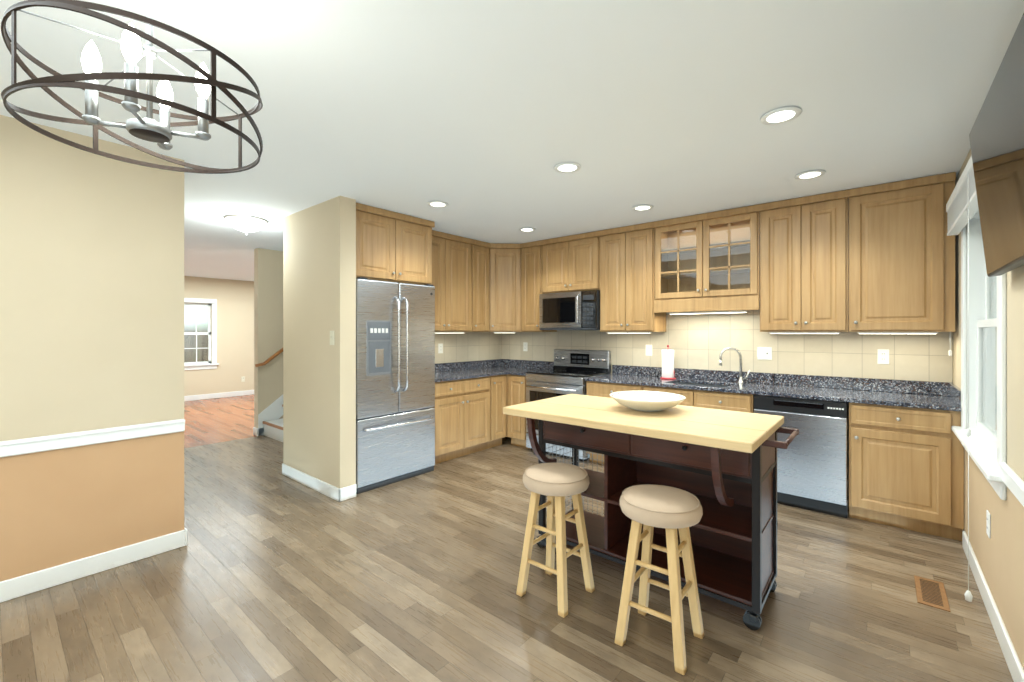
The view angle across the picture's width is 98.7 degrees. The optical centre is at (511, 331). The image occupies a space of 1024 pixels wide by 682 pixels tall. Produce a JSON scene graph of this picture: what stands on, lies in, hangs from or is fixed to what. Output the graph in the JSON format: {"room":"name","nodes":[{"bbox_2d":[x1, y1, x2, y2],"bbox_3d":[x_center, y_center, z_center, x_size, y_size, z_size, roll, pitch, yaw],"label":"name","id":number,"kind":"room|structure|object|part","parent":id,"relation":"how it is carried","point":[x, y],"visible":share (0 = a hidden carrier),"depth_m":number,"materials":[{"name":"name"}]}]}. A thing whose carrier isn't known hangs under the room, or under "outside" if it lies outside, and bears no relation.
{"room":"kitchen","nodes":[
{"label":"kitchen","id":0,"kind":"room"},
{"bbox_2d":[0,115,183,581],"bbox_3d":[-3.158,0.135,1.651,0.120,2.470,3.150,0,0,40],"label":"wall","id":1,"kind":"structure","parent":0,"point":[90,291],"depth_m":2.47,"materials":[{"name":"beige paint"}]},
{"bbox_2d":[0,419,184,456],"bbox_3d":[-3.102,0.595,1.604,0.026,0.080,3.150,0,0,40],"label":"trim","id":2,"kind":"structure","parent":1,"relation":"attached to","point":[82,438],"depth_m":2.46,"materials":[{"name":"white wood"}]},
{"bbox_2d":[0,527,186,602],"bbox_3d":[-3.102,1.317,1.613,0.014,0.105,3.164,0,0,40],"label":"baseboard","id":3,"kind":"structure","parent":1,"relation":"attached to","point":[20,586],"depth_m":2.47,"materials":[{"name":"white wood"}]},
{"bbox_2d":[184,276,251,395],"bbox_3d":[-6.246,0.135,9.000,0.120,2.470,6.740,0,0,40],"label":"wall","id":4,"kind":"structure","parent":0,"point":[234,297],"depth_m":9.23,"materials":[{"name":"beige paint"}]},
{"bbox_2d":[184,298,218,369],"bbox_3d":[-6.404,0.045,8.742,0.150,1.430,0.980,0,0,40],"label":"window","id":5,"kind":"structure","parent":4,"relation":"in","point":[214,364],"depth_m":8.97,"materials":[{"name":"white wood"}]},
{"bbox_3d":[-6.439,0.035,8.771,0.060,1.230,0.740,0,0,40],"label":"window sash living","id":6,"kind":"part","parent":5,"relation":"part of","materials":[{"name":"white wood"}]},
{"bbox_2d":[184,390,253,400],"bbox_3d":[-6.195,1.317,8.957,0.014,0.105,6.500,0,0,40],"label":"baseboard","id":7,"kind":"structure","parent":4,"relation":"attached to","point":[236,393],"depth_m":9.10,"materials":[{"name":"white wood"}]},
{"bbox_2d":[252,248,287,431],"bbox_3d":[-2.153,0.135,7.282,0.120,2.470,3.830,0,0,40],"label":"wall","id":8,"kind":"structure","parent":0,"point":[270,283],"depth_m":5.85,"materials":[{"name":"beige paint"}]},
{"bbox_2d":[256,428,263,435],"bbox_3d":[-2.871,1.317,6.322,0.014,0.105,1.464,0,0,40],"label":"baseboard","id":9,"kind":"structure","parent":8,"relation":"attached to","point":[257,429],"depth_m":5.77,"materials":[{"name":"white wood"}]},
{"bbox_2d":[288,211,299,470],"bbox_3d":[-1.098,0.135,5.125,0.150,2.470,2.780,0,0,40],"label":"wall","id":10,"kind":"structure","parent":0,"point":[295,299],"depth_m":4.08,"materials":[{"name":"beige paint"}]},
{"bbox_2d":[356,204,435,287],"bbox_3d":[-1.317,-0.768,4.263,0.638,0.605,0.888,0,0,40],"label":"upper cabinet","id":11,"kind":"object","parent":10,"relation":"attached to","point":[390,247],"depth_m":4.05,"materials":[{"name":"brown wood"}]},
{"bbox_2d":[438,343,442,352],"bbox_3d":[-0.858,0.200,5.288,0.008,0.118,0.072,0,0,40],"label":"outlet","id":12,"kind":"object","parent":10,"relation":"attached to","point":[440,346],"depth_m":5.28,"materials":[{"name":"white plastic"}]},
{"bbox_2d":[435,232,471,331],"bbox_3d":[-0.874,-0.535,5.019,0.344,1.070,0.830,0,0,40],"label":"upper cabinet","id":13,"kind":"object","parent":10,"relation":"attached to","point":[453,290],"depth_m":5.00,"materials":[{"name":"brown wood"}]},
{"bbox_2d":[435,332,502,363],"bbox_3d":[-0.713,0.175,5.474,0.007,0.410,1.710,0,0,40],"label":"tile backsplash","id":14,"kind":"structure","parent":10,"relation":"attached to","point":[467,346],"depth_m":5.65,"materials":[{"name":"beige tile"}]},
{"bbox_2d":[472,240,491,331],"bbox_3d":[-0.505,-0.535,5.458,0.344,1.070,0.317,0,0,40],"label":"upper cabinet","id":15,"kind":"object","parent":10,"relation":"attached to","point":[481,253],"depth_m":5.35,"materials":[{"name":"brown wood"}]},
{"bbox_2d":[492,243,519,331],"bbox_3d":[-0.083,-0.554,5.491,0.278,1.084,0.278,0,0,40],"label":"upper cabinet","id":16,"kind":"object","parent":10,"relation":"attached to","point":[505,257],"depth_m":5.48,"materials":[{"name":"brown wood"}]},
{"bbox_2d":[520,241,556,331],"bbox_3d":[0.339,-0.535,5.531,0.323,1.070,0.344,0,0,40],"label":"upper cabinet","id":17,"kind":"object","parent":10,"relation":"attached to","point":[529,253],"depth_m":5.41,"materials":[{"name":"brown wood"}]},
{"bbox_2d":[540,232,599,293],"bbox_3d":[0.762,-0.765,5.176,0.772,0.610,0.344,0,0,40],"label":"upper cabinet","id":18,"kind":"object","parent":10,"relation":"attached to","point":[569,263],"depth_m":5.03,"materials":[{"name":"brown wood"}]},
{"bbox_2d":[539,290,599,329],"bbox_3d":[0.727,-0.235,5.137,0.760,0.430,0.446,0,0,40],"label":"over-the-range microwave","id":19,"kind":"object","parent":18,"relation":"attached to","point":[578,310],"visible":0.96,"depth_m":4.97,"materials":[{"name":"silver metal"}]},
{"bbox_2d":[600,220,675,331],"bbox_3d":[1.322,-0.535,4.706,0.682,1.070,0.344,0,0,40],"label":"upper cabinet","id":20,"kind":"object","parent":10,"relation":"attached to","point":[638,264],"depth_m":4.56,"materials":[{"name":"brown wood"}]},
{"bbox_2d":[300,196,355,487],"bbox_3d":[-1.617,0.135,3.837,0.710,2.470,0.140,0,0,40],"label":"wall","id":21,"kind":"structure","parent":0,"point":[327,228],"depth_m":3.67,"materials":[{"name":"beige paint"}]},
{"bbox_2d":[282,463,347,501],"bbox_3d":[-1.785,1.317,3.897,1.074,0.105,0.044,0,0,40],"label":"baseboard","id":22,"kind":"structure","parent":21,"relation":"attached to","point":[338,494],"depth_m":3.78,"materials":[{"name":"white wood"}]},
{"bbox_2d":[330,331,334,344],"bbox_3d":[-1.487,0.050,3.627,0.072,0.118,0.014,0,0,40],"label":"light switch","id":23,"kind":"object","parent":21,"relation":"attached to","point":[332,333],"depth_m":3.62,"materials":[{"name":"white plastic"}]},
{"bbox_2d":[0,395,1013,681],"bbox_3d":[-2.660,1.400,4.686,11.160,0.060,8.740,0,0,40],"label":"floor","id":24,"kind":"structure","parent":0,"point":[270,573],"depth_m":2.22,"materials":[{"name":"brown wood"}]},
{"bbox_2d":[263,404,282,441],"bbox_3d":[-2.526,0.895,5.989,0.930,0.950,1.268,0,0,40],"label":"steps","id":25,"kind":"structure","parent":24,"relation":"on","point":[273,429],"depth_m":5.65,"materials":[{"name":"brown wood"}]},
{"bbox_2d":[255,348,282,434],"bbox_3d":[-2.870,0.393,6.263,0.092,1.955,1.454,0,0,40],"label":"guard","id":26,"kind":"object","parent":25,"relation":"attached to","point":[273,410],"visible":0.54,"depth_m":5.87,"materials":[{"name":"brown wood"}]},
{"bbox_2d":[356,277,434,493],"bbox_3d":[-1.265,0.454,4.217,0.760,1.832,0.845,0,0,40],"label":"fridge","id":27,"kind":"object","parent":24,"relation":"on","point":[395,381],"visible":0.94,"depth_m":3.96,"materials":[{"name":"silver metal"}]},
{"bbox_2d":[433,376,492,463],"bbox_3d":[-0.760,0.942,4.942,0.616,0.858,0.868,0,0,40],"label":"base cabinet","id":28,"kind":"object","parent":24,"relation":"on","point":[463,407],"depth_m":4.75,"materials":[{"name":"brown wood"}]},
{"bbox_2d":[435,359,518,381],"bbox_3d":[-0.448,0.445,5.279,0.660,0.130,1.742,0,0,40],"label":"countertop","id":29,"kind":"structure","parent":28,"relation":"on","point":[483,368],"depth_m":5.37,"materials":[{"name":"grey stone"}]},
{"bbox_2d":[493,375,504,446],"bbox_3d":[-0.384,0.942,5.390,0.616,0.858,0.302,0,0,40],"label":"base cabinet","id":30,"kind":"object","parent":24,"relation":"on","point":[498,380],"depth_m":5.20,"materials":[{"name":"brown wood"}]},
{"bbox_2d":[505,374,527,447],"bbox_3d":[0.238,0.942,5.438,0.318,0.858,0.618,0,0,40],"label":"base cabinet","id":31,"kind":"object","parent":24,"relation":"on","point":[515,385],"depth_m":5.21,"materials":[{"name":"brown wood"}]},
{"bbox_2d":[507,360,553,375],"bbox_3d":[0.259,0.445,5.410,0.255,0.130,0.632,0,0,40],"label":"countertop","id":32,"kind":"structure","parent":31,"relation":"on","point":[521,368],"depth_m":5.70,"materials":[{"name":"grey stone"}]},
{"bbox_2d":[516,463,594,617],"bbox_3d":[0.231,1.045,2.313,0.350,0.650,0.350,0,0,40],"label":"stool","id":33,"kind":"object","parent":24,"relation":"on","point":[555,483],"visible":1,"depth_m":2.28,"materials":[{"name":"brown wood"}]},
{"bbox_2d":[526,349,610,460],"bbox_3d":[0.628,0.792,5.043,0.760,1.155,0.692,0,0,40],"label":"electric range","id":34,"kind":"object","parent":24,"relation":"on","point":[570,371],"visible":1,"depth_m":5.00,"materials":[{"name":"silver metal"}]},
{"bbox_2d":[586,381,668,463],"bbox_3d":[1.210,0.942,4.622,0.642,0.858,0.618,0,0,40],"label":"base cabinet","id":35,"kind":"object","parent":24,"relation":"on","point":[600,389],"depth_m":4.44,"materials":[{"name":"brown wood"}]},
{"bbox_2d":[503,394,798,630],"bbox_3d":[0.719,0.907,2.437,1.392,0.925,0.750,0,0,40],"label":"island cart","id":36,"kind":"object","parent":24,"relation":"on","point":[720,465],"visible":0.81,"depth_m":2.33,"materials":[{"name":"brown wood"}]},
{"bbox_2d":[609,391,685,411],"bbox_3d":[0.773,0.405,2.524,0.420,0.079,0.420,0,0,40],"label":"ceramic bowl","id":37,"kind":"object","parent":36,"relation":"on","point":[650,401],"visible":1,"depth_m":2.51,"materials":[{"name":"white ceramic"}]},
{"bbox_2d":[615,484,703,674],"bbox_3d":[0.659,1.045,1.960,0.350,0.650,0.350,0,0,40],"label":"stool","id":38,"kind":"object","parent":24,"relation":"on","point":[669,509],"visible":1,"depth_m":1.92,"materials":[{"name":"brown wood"}]},
{"bbox_2d":[754,395,848,517],"bbox_3d":[2.388,0.942,3.611,0.605,0.856,0.608,0,0,40],"label":"dishwasher","id":39,"kind":"object","parent":24,"relation":"on","point":[813,466],"visible":0.85,"depth_m":3.33,"materials":[{"name":"silver metal"}]},
{"bbox_2d":[849,402,963,540],"bbox_3d":[2.862,0.942,3.236,0.586,0.858,0.618,0,0,40],"label":"base cabinet","id":40,"kind":"object","parent":24,"relation":"on","point":[906,467],"depth_m":2.99,"materials":[{"name":"brown wood"}]},
{"bbox_2d":[585,365,960,411],"bbox_3d":[2.020,0.445,3.932,2.774,0.130,0.632,0,0,40],"label":"countertop","id":41,"kind":"structure","parent":40,"relation":"on","point":[925,394],"depth_m":3.67,"materials":[{"name":"grey stone"}]},
{"bbox_2d":[660,345,675,378],"bbox_3d":[1.594,0.306,4.498,0.156,0.345,0.156,0,0,40],"label":"paper towel holder","id":42,"kind":"object","parent":41,"relation":"on","point":[667,363],"visible":1,"depth_m":4.45,"materials":[{"name":"white paper"}]},
{"bbox_2d":[719,347,749,382],"bbox_3d":[2.084,0.311,4.122,0.246,0.336,0.147,0,0,40],"label":"gooseneck faucet","id":43,"kind":"object","parent":41,"relation":"on","point":[741,378],"visible":1,"depth_m":4.13,"materials":[{"name":"silver metal"}]},
{"bbox_2d":[914,575,950,611],"bbox_3d":[2.197,1.367,2.308,0.120,0.007,0.320,0,0,40],"label":"floor vent","id":44,"kind":"object","parent":24,"relation":"in","point":[930,593],"visible":1,"depth_m":2.29,"materials":[{"name":"brown wood"}]},
{"bbox_2d":[0,0,1023,280],"bbox_3d":[-2.660,-1.140,4.686,11.160,0.080,8.740,0,0,40],"label":"ceiling","id":45,"kind":"structure","parent":0,"point":[480,118],"depth_m":2.09,"materials":[{"name":"white paint"}]},
{"bbox_2d":[1,0,262,173],"bbox_3d":[-1.009,-0.818,1.225,0.561,0.565,0.540,0,0,40],"label":"drum chandelier","id":46,"kind":"object","parent":45,"relation":"hanging from","point":[161,132],"visible":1,"depth_m":1.16,"materials":[{"name":"brown metal"}]},
{"bbox_2d":[223,214,268,234],"bbox_3d":[-2.599,-1.025,4.308,0.384,0.150,0.384,0,0,40],"label":"light","id":47,"kind":"object","parent":45,"relation":"in","point":[245,223],"visible":1,"depth_m":4.21,"materials":[{"name":"white glass"}]},
{"bbox_2d":[427,201,447,207],"bbox_3d":[-0.635,-1.094,3.770,0.180,0.012,0.180,0,0,40],"label":"recessed light","id":48,"kind":"object","parent":45,"relation":"in","point":[438,204],"visible":0.94,"depth_m":3.79,"materials":[{"name":"white"}]},
{"bbox_2d":[519,227,535,231],"bbox_3d":[0.163,-1.094,4.706,0.180,0.012,0.180,0,0,40],"label":"recessed light","id":49,"kind":"object","parent":45,"relation":"in","point":[527,229],"visible":1,"depth_m":4.71,"materials":[{"name":"white"}]},
{"bbox_2d":[554,162,580,172],"bbox_3d":[0.368,-1.094,2.928,0.180,0.012,0.180,0,0,40],"label":"recessed light","id":50,"kind":"object","parent":45,"relation":"in","point":[568,167],"visible":1,"depth_m":2.93,"materials":[{"name":"white"}]},
{"bbox_2d":[632,205,652,210],"bbox_3d":[1.151,-1.094,3.877,0.180,0.012,0.180,0,0,40],"label":"recessed light","id":51,"kind":"object","parent":45,"relation":"in","point":[641,207],"visible":0.98,"depth_m":3.88,"materials":[{"name":"white"}]},
{"bbox_2d":[760,107,801,124],"bbox_3d":[1.360,-1.094,2.227,0.180,0.012,0.180,0,0,40],"label":"recessed light","id":52,"kind":"object","parent":45,"relation":"in","point":[780,115],"visible":0.98,"depth_m":2.23,"materials":[{"name":"white"}]},
{"bbox_2d":[795,170,825,179],"bbox_3d":[2.074,-1.094,3.063,0.180,0.012,0.180,0,0,40],"label":"recessed light","id":53,"kind":"object","parent":45,"relation":"in","point":[811,174],"visible":1,"depth_m":3.07,"materials":[{"name":"white"}]},
{"bbox_2d":[748,192,851,331],"bbox_3d":[2.453,-0.535,3.758,0.682,1.070,0.344,0,0,40],"label":"upper cabinet","id":54,"kind":"object","parent":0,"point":[800,251],"depth_m":3.60,"materials":[{"name":"brown wood"}]},
{"bbox_2d":[953,148,1023,668],"bbox_3d":[1.048,0.135,0.518,0.120,2.470,7.120,0,0,40],"label":"wall","id":55,"kind":"structure","parent":0,"point":[1000,557],"depth_m":1.85,"materials":[{"name":"beige paint"}]},
{"bbox_2d":[503,298,952,382],"bbox_3d":[1.570,0.015,4.719,4.475,0.730,0.008,0,0,40],"label":"tile backsplash","id":56,"kind":"structure","parent":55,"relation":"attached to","point":[698,341],"depth_m":4.15,"materials":[{"name":"beige tile"}]},
{"bbox_2d":[523,342,527,350],"bbox_3d":[0.178,0.200,5.875,0.072,0.118,0.009,0,0,40],"label":"outlet","id":57,"kind":"object","parent":56,"relation":"attached to","point":[525,344],"depth_m":5.87,"materials":[{"name":"white plastic"}]},
{"bbox_2d":[646,345,651,355],"bbox_3d":[1.486,0.200,4.778,0.072,0.118,0.009,0,0,40],"label":"outlet","id":58,"kind":"object","parent":56,"relation":"attached to","point":[648,347],"depth_m":4.77,"materials":[{"name":"white plastic"}]},
{"bbox_2d":[757,347,771,359],"bbox_3d":[2.331,0.200,4.065,0.121,0.118,0.014,0,0,40],"label":"outlet","id":59,"kind":"object","parent":56,"relation":"attached to","point":[764,353],"depth_m":4.07,"materials":[{"name":"white plastic"}]},
{"bbox_2d":[877,349,888,363],"bbox_3d":[2.977,0.200,3.527,0.072,0.118,0.009,0,0,40],"label":"outlet","id":60,"kind":"object","parent":56,"relation":"attached to","point":[882,354],"depth_m":3.53,"materials":[{"name":"white plastic"}]},
{"bbox_2d":[852,172,955,331],"bbox_3d":[2.939,-0.535,3.349,0.588,1.070,0.344,0,0,40],"label":"upper cabinet","id":61,"kind":"object","parent":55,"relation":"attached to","point":[877,259],"depth_m":3.20,"materials":[{"name":"brown wood"}]},
{"bbox_2d":[946,155,978,235],"bbox_3d":[2.463,-0.730,2.379,0.065,0.210,1.250,0,0,40],"label":"window blind","id":62,"kind":"object","parent":55,"relation":"attached to","point":[957,210],"visible":0.62,"depth_m":2.38,"materials":[{"name":"white fabric"}]},
{"bbox_2d":[951,209,1006,499],"bbox_3d":[2.526,-0.040,2.326,0.180,1.520,1.290,0,0,40],"label":"window","id":63,"kind":"structure","parent":55,"relation":"in","point":[986,455],"depth_m":2.59,"materials":[{"name":"white wood"}]},
{"bbox_2d":[964,171,972,601],"bbox_3d":[2.219,0.265,2.138,0.028,2.090,0.027,0,0,40],"label":"blind cord","id":64,"kind":"object","parent":63,"relation":"hanging from","point":[968,596],"visible":1,"depth_m":2.13,"materials":[{"name":"white plastic"}]},
{"bbox_3d":[2.558,-0.050,2.298,0.065,1.290,1.020,0,0,40],"label":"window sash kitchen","id":65,"kind":"part","parent":63,"relation":"part of","materials":[{"name":"white wood"}]},
{"bbox_2d":[986,510,990,537],"bbox_3d":[2.354,0.950,2.175,0.008,0.118,0.072,0,0,40],"label":"outlet","id":66,"kind":"object","parent":55,"relation":"attached to","point":[988,516],"depth_m":2.16,"materials":[{"name":"white plastic"}]},
{"bbox_2d":[962,531,1023,681],"bbox_3d":[0.829,1.317,0.361,0.014,0.105,6.360,0,0,40],"label":"baseboard","id":67,"kind":"structure","parent":55,"relation":"attached to","point":[1015,667],"depth_m":2.00,"materials":[{"name":"white wood"}]},
{"bbox_2d":[969,13,1023,276],"bbox_3d":[1.657,-0.540,1.436,0.118,0.620,1.070,0,0,40],"label":"wall-mounted tv","id":68,"kind":"object","parent":55,"relation":"attached to","point":[996,135],"visible":1,"depth_m":1.48,"materials":[{"name":"black plastic"}]},
{"bbox_2d":[998,462,1023,506],"bbox_3d":[0.439,0.595,-0.094,0.026,0.080,5.160,0,0,40],"label":"trim","id":69,"kind":"structure","parent":55,"relation":"attached to","point":[1012,480],"depth_m":1.71,"materials":[{"name":"white wood"}]},
{"label":"outside","id":70,"kind":"structure","parent":0,"visible":0},
{"bbox_2d":[184,305,207,361],"bbox_3d":[-1.841,-0.130,5.631,13.768,5.000,5.983,0,0,36],"label":"sky","id":71,"kind":"structure","parent":70,"point":[192,326],"depth_m":9.78,"materials":[{"name":"white"}]}
]}

